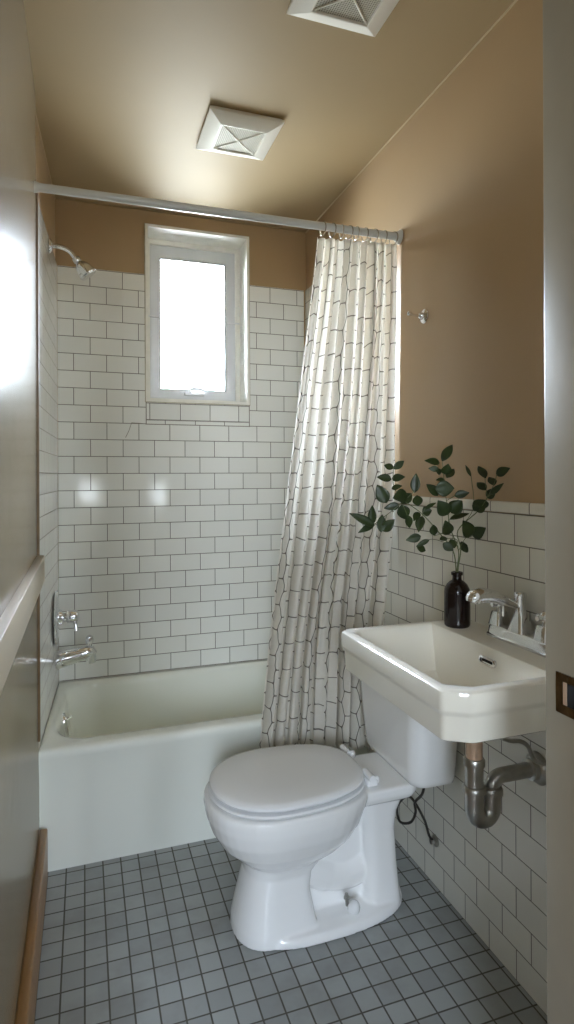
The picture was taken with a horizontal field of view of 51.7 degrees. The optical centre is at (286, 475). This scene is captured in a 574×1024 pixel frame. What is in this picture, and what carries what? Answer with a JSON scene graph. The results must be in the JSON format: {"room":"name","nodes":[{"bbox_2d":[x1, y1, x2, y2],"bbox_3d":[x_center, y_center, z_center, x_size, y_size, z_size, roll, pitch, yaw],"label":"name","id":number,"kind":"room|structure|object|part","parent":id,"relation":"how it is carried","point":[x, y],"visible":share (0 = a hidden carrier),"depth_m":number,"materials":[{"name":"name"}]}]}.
{"room":"bathroom","nodes":[
{"label":"bathroom","id":0,"kind":"room"},
{"bbox_2d":[0,0,58,1023],"bbox_3d":[-0.918,0.047,1.589,0.489,2.575,2.400,0,0,-19],"label":"wall","id":1,"kind":"structure","parent":0,"point":[19,744],"depth_m":1.47,"materials":[{"name":"paint"}]},
{"bbox_2d":[0,555,44,694],"bbox_3d":[-0.589,0.299,1.311,0.023,0.084,1.303,0,0,-19],"label":"trim","id":2,"kind":"structure","parent":1,"relation":"attached to","point":[14,620],"depth_m":1.19,"materials":[{"name":"beige paint"}]},
{"bbox_2d":[15,828,47,1023],"bbox_3d":[-0.591,1.250,1.332,0.026,0.165,1.346,0,0,-19],"label":"baseboard","id":3,"kind":"structure","parent":1,"relation":"attached to","point":[26,1004],"depth_m":1.53,"materials":[{"name":"brown wood"}]},
{"bbox_2d":[36,193,40,741],"bbox_3d":[-0.813,-0.031,1.932,0.010,1.790,0.014,0,0,-19],"label":"trim","id":4,"kind":"structure","parent":1,"relation":"attached to","point":[37,260],"depth_m":1.93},
{"bbox_2d":[36,115,55,198],"bbox_3d":[-0.936,-1.239,2.297,0.004,0.005,0.730,0,0,-16],"label":"trim","id":5,"kind":"structure","parent":1,"relation":"attached to","point":[36,115],"depth_m":2.26,"materials":[{"name":"beige paint"}]},
{"bbox_2d":[54,591,78,644],"bbox_3d":[-0.929,0.594,2.503,0.093,0.224,0.224,0,0,-19],"label":"shower valve","id":6,"kind":"object","parent":1,"relation":"attached to","point":[71,616],"visible":1,"depth_m":2.47,"materials":[{"name":"silver metal"}]},
{"bbox_3d":[-0.916,0.611,2.507,0.066,0.089,0.055,0,0,-19],"label":"lever handle","id":7,"kind":"part","parent":6,"relation":"part of","materials":[{"name":"silver metal"}]},
{"bbox_2d":[48,237,95,280],"bbox_3d":[-0.851,-0.858,2.353,0.174,0.153,0.072,0,0,-19],"label":"shower","id":8,"kind":"object","parent":1,"relation":"attached to","point":[84,269],"visible":1,"depth_m":2.34,"materials":[{"name":"silver metal"}]},
{"bbox_3d":[-0.881,-0.885,2.342,0.106,0.058,0.019,0,0,-19],"label":"shower arm","id":9,"kind":"part","parent":8,"relation":"part of","materials":[{"name":"silver metal"}]},
{"bbox_2d":[54,635,96,668],"bbox_3d":[-0.896,0.744,2.514,0.174,0.130,0.074,0,0,-19],"label":"tub spout","id":10,"kind":"object","parent":1,"relation":"attached to","point":[66,657],"visible":0.99,"depth_m":2.49,"materials":[{"name":"silver metal"}]},
{"bbox_3d":[-0.843,0.707,2.532,0.036,0.057,0.036,0,0,-19],"label":"diverter knob","id":11,"kind":"part","parent":10,"relation":"part of","materials":[{"name":"silver metal"}]},
{"bbox_2d":[55,199,305,681],"bbox_3d":[-0.620,0.045,2.901,1.900,2.575,0.229,0,0,-19],"label":"wall","id":12,"kind":"structure","parent":0,"point":[171,515],"depth_m":2.79,"materials":[{"name":"white tile"}]},
{"bbox_2d":[144,223,249,405],"bbox_3d":[-0.452,-0.764,2.931,0.508,0.837,0.183,0,0,-19],"label":"window","id":13,"kind":"structure","parent":12,"relation":"in","point":[231,252],"depth_m":2.95,"materials":[{"name":"white paint"}]},
{"bbox_3d":[-0.476,-0.763,3.000,0.429,0.760,0.028,0,0,-19],"label":"sash","id":14,"kind":"part","parent":13,"relation":"part of","materials":[{"name":"white plastic"}]},
{"bbox_2d":[23,0,514,232],"bbox_3d":[0.369,-1.297,0.604,4.300,0.100,5.300,0,0,-19],"label":"ceiling","id":15,"kind":"structure","parent":0,"point":[125,90],"depth_m":1.89,"materials":[{"name":"beige paint"}]},
{"bbox_2d":[196,105,283,160],"bbox_3d":[-0.175,-1.226,2.146,0.262,0.035,0.262,0,0,-19],"label":"ceiling vent","id":16,"kind":"object","parent":15,"relation":"in","point":[228,131],"visible":1,"depth_m":2.10,"materials":[{"name":"white plastic"}]},
{"bbox_2d":[214,126,263,154],"bbox_3d":[-0.175,-1.214,2.146,0.158,0.003,0.158,0,0,-19],"label":"grille","id":17,"kind":"object","parent":16,"relation":"attached to","point":[237,140],"depth_m":2.14,"materials":[{"name":"white plastic"}]},
{"bbox_2d":[287,0,398,36],"bbox_3d":[0.166,-1.228,1.499,0.262,0.035,0.262,0,0,-19],"label":"ceiling vent","id":18,"kind":"object","parent":15,"relation":"in","point":[367,17],"visible":1,"depth_m":1.56,"materials":[{"name":"white plastic"}]},
{"bbox_2d":[314,0,380,23],"bbox_3d":[0.166,-1.215,1.499,0.158,0.003,0.158,0,0,-19],"label":"grille","id":19,"kind":"object","parent":18,"relation":"attached to","point":[341,11],"depth_m":1.55,"materials":[{"name":"white plastic"}]},
{"bbox_2d":[34,838,546,1023],"bbox_3d":[-0.369,1.392,1.858,1.690,0.120,2.440,0,0,-19],"label":"floor","id":20,"kind":"structure","parent":0,"point":[148,937],"depth_m":1.62,"materials":[{"name":"tile"}]},
{"bbox_2d":[39,659,367,871],"bbox_3d":[-0.361,1.123,2.496,1.219,0.418,0.702,0,0,-19],"label":"bathtub","id":21,"kind":"object","parent":20,"relation":"on","point":[127,762],"visible":0.63,"depth_m":2.13,"materials":[{"name":"white ceramic"}]},
{"bbox_3d":[-0.878,0.983,2.341,0.034,0.091,0.066,0,0,-19],"label":"overflow plate","id":22,"kind":"part","parent":21,"relation":"part of","materials":[{"name":"silver metal"}]},
{"bbox_2d":[204,681,456,951],"bbox_3d":[0.110,0.967,1.832,0.732,0.724,0.426,0,0,-19],"label":"toilet","id":23,"kind":"object","parent":20,"relation":"on","point":[309,827],"visible":1,"depth_m":1.74,"materials":[{"name":"white ceramic"}]},
{"bbox_3d":[-0.001,0.925,1.794,0.473,0.016,0.366,0,0,-19],"label":"seat","id":24,"kind":"part","parent":23,"relation":"part of","materials":[{"name":"white plastic"}]},
{"bbox_3d":[-0.002,0.900,1.794,0.465,0.022,0.358,0,0,-19],"label":"lid","id":25,"kind":"part","parent":23,"relation":"part of","materials":[{"name":"white plastic"}]},
{"bbox_3d":[0.071,1.131,1.819,0.649,0.396,0.373,0,0,-19],"label":"bowl","id":26,"kind":"part","parent":23,"relation":"part of","materials":[{"name":"white ceramic"}]},
{"bbox_3d":[0.380,0.785,1.925,0.160,0.302,0.406,0,0,-19],"label":"tank","id":27,"kind":"part","parent":23,"relation":"part of","materials":[{"name":"white ceramic"}]},
{"bbox_2d":[396,788,438,846],"bbox_3d":[0.426,1.065,1.933,0.092,0.261,0.224,0,0,-19],"label":"supply hose","id":28,"kind":"object","parent":23,"relation":"attached to","point":[434,840],"visible":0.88,"depth_m":1.91,"materials":[{"name":"grey rubber"}]},
{"bbox_2d":[305,0,546,1014],"bbox_3d":[0.528,0.040,2.114,0.234,2.575,2.460,0,0,-19],"label":"wall","id":29,"kind":"structure","parent":0,"point":[462,181],"depth_m":1.71,"materials":[{"name":"beige paint"}]},
{"bbox_2d":[34,181,402,244],"bbox_3d":[-0.193,-0.880,1.994,1.232,0.100,0.052,0,0,-13],"label":"curtain rod","id":30,"kind":"object","parent":29,"relation":"attached to","point":[38,187],"visible":0.99,"depth_m":1.97,"materials":[{"name":"grey metal"}]},
{"bbox_2d":[319,221,326,235],"bbox_3d":[0.126,-0.863,2.069,0.004,0.049,0.050,0,0,-24],"label":"curtain ring","id":31,"kind":"object","parent":30,"relation":"hanging from","point":[323,221],"visible":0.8,"depth_m":2.06,"materials":[{"name":"silver metal"}]},
{"bbox_2d":[259,237,396,751],"bbox_3d":[0.146,0.081,2.134,0.499,1.837,0.152,0,0,-9],"label":"shower curtain","id":32,"kind":"object","parent":30,"relation":"hanging from","point":[332,578],"visible":0.91,"depth_m":2.12,"materials":[{"name":"fabric"}]},
{"bbox_2d":[328,223,336,237],"bbox_3d":[0.159,-0.861,2.076,0.004,0.049,0.050,0,0,-28],"label":"curtain ring","id":33,"kind":"object","parent":30,"relation":"hanging from","point":[332,223],"visible":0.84,"depth_m":2.07,"materials":[{"name":"silver metal"}]},
{"bbox_2d":[345,225,353,239],"bbox_3d":[0.219,-0.859,2.090,0.004,0.049,0.050,0,0,-31],"label":"curtain ring","id":34,"kind":"object","parent":30,"relation":"hanging from","point":[349,225],"visible":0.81,"depth_m":2.08,"materials":[{"name":"silver metal"}]},
{"bbox_2d":[353,226,359,240],"bbox_3d":[0.246,-0.857,2.096,0.004,0.049,0.049,0,0,-18],"label":"curtain ring","id":35,"kind":"object","parent":30,"relation":"hanging from","point":[356,226],"visible":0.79,"depth_m":2.08,"materials":[{"name":"silver metal"}]},
{"bbox_2d":[305,0,517,232],"bbox_3d":[0.442,-1.246,2.022,0.005,0.005,2.139,0,0,-19],"label":"trim","id":36,"kind":"structure","parent":29,"relation":"attached to","point":[515,1],"depth_m":1.94,"materials":[{"name":"beige paint"}]},
{"bbox_2d":[407,309,428,323],"bbox_3d":[0.429,-0.533,1.969,0.066,0.049,0.049,0,0,-19],"label":"robe hook","id":37,"kind":"object","parent":29,"relation":"attached to","point":[423,316],"visible":1,"depth_m":1.96,"materials":[{"name":"silver metal"}]},
{"bbox_2d":[341,620,545,742],"bbox_3d":[0.420,0.506,1.456,0.406,0.168,0.530,0,0,-19],"label":"sink","id":38,"kind":"object","parent":29,"relation":"attached to","point":[467,685],"visible":0.98,"depth_m":1.37,"materials":[{"name":"white ceramic"}]},
{"bbox_2d":[444,571,470,628],"bbox_3d":[0.478,0.345,1.667,0.071,0.153,0.071,0,0,-19],"label":"bottle","id":39,"kind":"object","parent":38,"relation":"on","point":[456,607],"visible":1,"depth_m":1.64,"materials":[{"name":"black glass"}]},
{"bbox_2d":[349,461,456,571],"bbox_3d":[0.327,0.159,1.672,0.301,0.407,0.059,0,0,6],"label":"leafy branch","id":40,"kind":"object","parent":39,"relation":"in","point":[382,494],"visible":0.99,"depth_m":1.67,"materials":[{"name":"green plant"}]},
{"bbox_2d":[425,445,485,571],"bbox_3d":[0.448,0.138,1.639,0.195,0.448,0.071,0,0,-19],"label":"leafy branch","id":41,"kind":"object","parent":39,"relation":"in","point":[443,488],"visible":0.98,"depth_m":1.63,"materials":[{"name":"green plant"}]},
{"bbox_3d":[0.464,0.160,1.650,0.121,0.404,0.023,0,0,-27],"label":"stem","id":42,"kind":"part","parent":41,"relation":"part of","materials":[{"name":"green plant"}]},
{"bbox_2d":[457,465,509,571],"bbox_3d":[0.521,0.166,1.599,0.038,0.392,0.167,0,0,-35],"label":"leafy branch","id":43,"kind":"object","parent":39,"relation":"in","point":[479,505],"visible":0.98,"depth_m":1.59,"materials":[{"name":"green plant"}]},
{"bbox_3d":[0.515,0.178,1.612,0.005,0.367,0.140,0,0,-31],"label":"stem","id":44,"kind":"part","parent":43,"relation":"part of","materials":[{"name":"green plant"}]},
{"bbox_2d":[462,742,545,828],"bbox_3d":[0.525,0.718,1.446,0.216,0.255,0.080,0,0,-19],"label":"trap","id":45,"kind":"object","parent":38,"relation":"attached to","point":[482,798],"visible":0.95,"depth_m":1.41,"materials":[{"name":"silver metal"}]},
{"bbox_3d":[0.553,0.736,1.456,0.156,0.051,0.036,0,0,-19],"label":"wall arm","id":46,"kind":"part","parent":45,"relation":"part of","materials":[{"name":"silver metal"}]},
{"bbox_2d":[466,588,545,657],"bbox_3d":[0.535,0.349,1.462,0.177,0.145,0.233,0,0,-19],"label":"faucet","id":47,"kind":"object","parent":38,"relation":"on","point":[519,632],"visible":0.91,"depth_m":1.47,"materials":[{"name":"silver metal"}]},
{"bbox_3d":[0.512,0.307,1.481,0.145,0.060,0.043,0,0,-19],"label":"spout","id":48,"kind":"part","parent":47,"relation":"part of","materials":[{"name":"silver metal"}]},
{"bbox_3d":[0.560,0.338,1.564,0.042,0.035,0.042,0,0,26],"label":"handle","id":49,"kind":"part","parent":47,"relation":"part of","materials":[{"name":"silver metal"}]},
{"bbox_3d":[0.560,0.372,1.564,0.043,0.037,0.043,0,0,-19],"label":"handle","id":50,"kind":"part","parent":47,"relation":"part of","materials":[{"name":"silver metal"}]},
{"bbox_3d":[0.555,0.332,1.523,0.027,0.056,0.027,0,0,-19],"label":"lift knob","id":51,"kind":"part","parent":47,"relation":"part of","materials":[{"name":"silver metal"}]},
{"bbox_3d":[0.592,0.405,1.482,0.058,0.033,0.233,0,0,-19],"label":"plate","id":52,"kind":"part","parent":47,"relation":"part of","materials":[{"name":"silver metal"}]},
{"bbox_3d":[0.614,0.372,1.408,0.043,0.037,0.043,0,0,-19],"label":"handle","id":53,"kind":"part","parent":47,"relation":"part of","materials":[{"name":"silver metal"}]},
{"bbox_3d":[0.613,0.338,1.408,0.042,0.035,0.042,0,0,26],"label":"handle","id":54,"kind":"part","parent":47,"relation":"part of","materials":[{"name":"silver metal"}]},
{"bbox_2d":[500,738,545,764],"bbox_3d":[0.559,0.644,1.420,0.168,0.115,0.013,0,0,-17],"label":"pipe","id":55,"kind":"object","parent":38,"relation":"attached to","point":[509,740],"visible":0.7,"depth_m":1.42,"materials":[{"name":"silver metal"}]},
{"bbox_3d":[0.722,0.039,0.919,0.640,2.575,0.113,0,0,-19],"label":"wall","id":56,"kind":"structure","parent":0,"visible":0},
{"bbox_2d":[543,0,573,1023],"bbox_3d":[0.077,0.250,0.690,0.880,2.160,0.167,0,0,-19],"label":"door frame","id":57,"kind":"structure","parent":56,"relation":"in","point":[558,15],"depth_m":0.84,"materials":[{"name":"beige paint"}]},
{"bbox_2d":[556,671,573,718],"bbox_3d":[0.395,0.308,0.823,0.004,0.057,0.056,0,0,-19],"label":"strike plate","id":58,"kind":"object","parent":57,"relation":"attached to","point":[564,683],"visible":1,"depth_m":0.83,"materials":[{"name":"gold metal"}]}
]}

